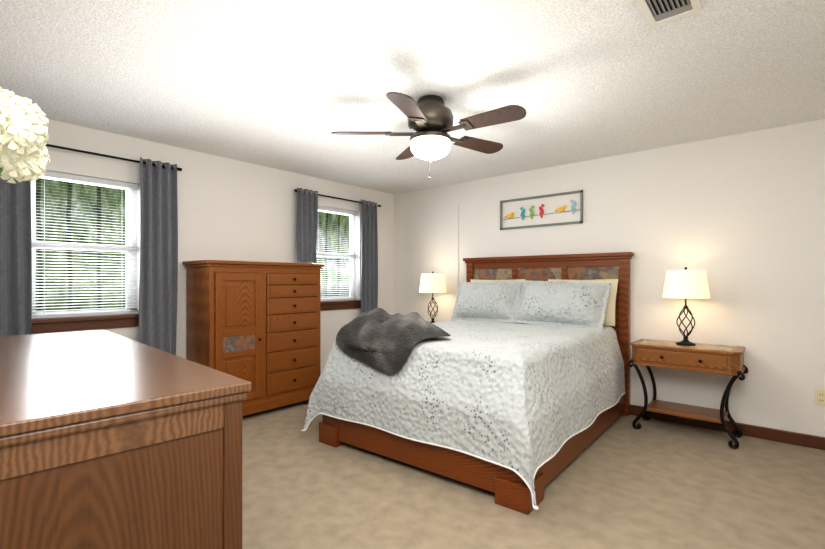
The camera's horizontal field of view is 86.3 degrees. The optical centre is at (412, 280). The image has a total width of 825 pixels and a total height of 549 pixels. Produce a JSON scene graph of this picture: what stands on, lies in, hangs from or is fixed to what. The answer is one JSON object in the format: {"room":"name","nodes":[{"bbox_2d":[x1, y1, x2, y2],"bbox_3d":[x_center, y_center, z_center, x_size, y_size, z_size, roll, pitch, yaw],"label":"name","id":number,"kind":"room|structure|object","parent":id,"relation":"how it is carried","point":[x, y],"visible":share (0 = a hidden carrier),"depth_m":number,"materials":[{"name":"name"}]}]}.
{"room":"bedroom","nodes":[
{"label":"bedroom","id":0,"kind":"room"},
{"bbox_2d":[37,119,393,374],"bbox_3d":[-2.139,0.025,3.996,0.150,2.440,5.600,0,0,41],"label":"wall","id":1,"kind":"structure","parent":0,"point":[232,210],"depth_m":4.27,"materials":[{"name":"paint"}]},
{"bbox_2d":[31,171,138,333],"bbox_3d":[-2.561,-0.220,3.449,0.170,1.200,0.800,0,0,41],"label":"window","id":2,"kind":"structure","parent":1,"relation":"in","point":[65,320],"depth_m":3.45,"materials":[{"name":"white plastic"}]},
{"bbox_2d":[0,144,181,354],"bbox_3d":[-2.505,0.005,3.362,0.118,2.040,1.390,0,0,41],"label":"curtains","id":3,"kind":"object","parent":1,"relation":"hanging from","point":[158,288],"visible":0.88,"depth_m":3.66,"materials":[{"name":"grey fabric"}]},
{"bbox_2d":[313,206,360,310],"bbox_3d":[-0.937,-0.268,5.343,0.170,1.225,0.790,0,0,41],"label":"window","id":4,"kind":"structure","parent":1,"relation":"in","point":[351,301],"depth_m":5.44,"materials":[{"name":"white plastic"}]},
{"bbox_2d":[294,187,380,312],"bbox_3d":[-0.864,0.005,5.274,0.117,2.040,1.310,0,0,41],"label":"curtains","id":5,"kind":"object","parent":1,"relation":"hanging from","point":[306,219],"visible":0.92,"depth_m":5.48,"materials":[{"name":"grey fabric"}]},
{"bbox_2d":[0,0,824,193],"bbox_3d":[-0.249,-1.245,2.474,5.000,0.100,5.750,0,0,41],"label":"ceiling","id":6,"kind":"structure","parent":0,"point":[288,85],"depth_m":2.55,"materials":[{"name":"white paint"}]},
{"bbox_2d":[331,92,526,178],"bbox_3d":[0.160,-0.925,2.884,1.221,0.537,1.250,0,0,41],"label":"ceiling fan","id":7,"kind":"object","parent":6,"relation":"hanging from","point":[430,121],"visible":1,"depth_m":2.79,"materials":[{"name":"brown metal"}]},
{"bbox_2d":[635,0,702,27],"bbox_3d":[1.087,-1.188,1.870,0.205,0.012,0.314,0,0,41],"label":"ceiling vent","id":8,"kind":"object","parent":6,"relation":"in","point":[656,12],"visible":0.98,"depth_m":1.92,"materials":[{"name":"white metal"}]},
{"bbox_2d":[242,402,824,548],"bbox_3d":[-0.249,1.295,2.474,5.000,0.100,5.750,0,0,41],"label":"floor","id":9,"kind":"structure","parent":0,"point":[620,482],"depth_m":2.53,"materials":[{"name":"carpet"}]},
{"bbox_2d":[0,330,251,548],"bbox_3d":[-1.406,0.770,1.742,1.980,0.950,0.732,0,0,45],"label":"dresser","id":10,"kind":"object","parent":9,"relation":"on","point":[109,440],"visible":1,"depth_m":1.13,"materials":[{"name":"brown wood"}]},
{"bbox_2d":[0,87,49,182],"bbox_3d":[-0.977,-0.121,0.987,0.463,0.829,0.311,0,0,41],"label":"flowers","id":11,"kind":"object","parent":10,"relation":"on","point":[24,136],"visible":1,"depth_m":1.08,"materials":[{"name":"white plant"}]},
{"bbox_2d":[182,260,324,415],"bbox_3d":[-1.473,0.535,4.229,0.506,1.420,1.210,0,0,41],"label":"armoire","id":12,"kind":"object","parent":9,"relation":"on","point":[256,324],"visible":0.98,"depth_m":4.00,"materials":[{"name":"brown wood"}]},
{"bbox_2d":[301,252,633,514],"bbox_3d":[0.617,0.490,3.713,1.895,1.510,2.372,0,0,39],"label":"bed","id":13,"kind":"object","parent":9,"relation":"on","point":[508,384],"visible":1,"depth_m":3.01,"materials":[{"name":"white fabric"}]},
{"bbox_2d":[628,339,747,448],"bbox_3d":[2.227,0.887,3.594,0.801,0.727,0.434,0,0,41],"label":"nightstand","id":14,"kind":"object","parent":9,"relation":"on","point":[712,358],"visible":1,"depth_m":3.49,"materials":[{"name":"brown wood"}]},
{"bbox_2d":[662,267,709,345],"bbox_3d":[2.245,0.203,3.615,0.336,0.638,0.336,0,0,41],"label":"lamp","id":15,"kind":"object","parent":14,"relation":"on","point":[685,284],"visible":1,"depth_m":3.51,"materials":[{"name":"black iron"},{"name":"fabric"}]},
{"bbox_3d":[0.231,0.887,5.307,0.761,0.727,0.434,0,0,41],"label":"nightstand","id":16,"kind":"object","parent":9,"relation":"on","visible":0},
{"bbox_2d":[419,272,446,322],"bbox_3d":[0.246,0.203,5.323,0.336,0.638,0.336,0,0,41],"label":"lamp","id":17,"kind":"object","parent":16,"relation":"on","point":[432,283],"visible":1,"depth_m":5.20,"materials":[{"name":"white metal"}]},
{"bbox_2d":[394,119,824,436],"bbox_3d":[1.574,0.025,4.599,5.000,2.440,0.150,0,0,41],"label":"wall","id":18,"kind":"structure","parent":0,"point":[739,219],"depth_m":3.77,"materials":[{"name":"paint"}]},
{"bbox_2d":[457,206,457,293],"bbox_3d":[0.551,-0.360,5.369,0.012,1.110,0.012,0,0,41],"label":"cable","id":19,"kind":"object","parent":18,"relation":"attached to","point":[457,249],"visible":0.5,"depth_m":5.36,"materials":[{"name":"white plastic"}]},
{"bbox_2d":[500,190,582,229],"bbox_3d":[1.345,-0.741,4.681,0.925,0.328,0.019,0,0,41],"label":"framed picture","id":20,"kind":"object","parent":18,"relation":"attached to","point":[560,209],"visible":1,"depth_m":4.65},
{"bbox_2d":[630,404,824,449],"bbox_3d":[1.511,1.198,4.541,4.680,0.095,0.019,0,0,41],"label":"baseboard","id":21,"kind":"structure","parent":18,"relation":"attached to","point":[793,438],"depth_m":3.47,"materials":[{"name":"brown wood"}]},
{"bbox_2d":[815,389,824,405],"bbox_3d":[3.021,0.860,3.252,0.072,0.116,0.009,0,0,41],"label":"wall outlet","id":22,"kind":"object","parent":18,"relation":"attached to","point":[819,396],"visible":1,"depth_m":3.25,"materials":[{"name":"beige plastic"}]},
{"label":"outside","id":23,"kind":"structure","parent":0,"visible":0},
{"bbox_2d":[36,178,348,311],"bbox_3d":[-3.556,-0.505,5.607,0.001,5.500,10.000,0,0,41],"label":"trees","id":24,"kind":"object","parent":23,"point":[62,266],"depth_m":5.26,"materials":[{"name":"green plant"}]}
]}

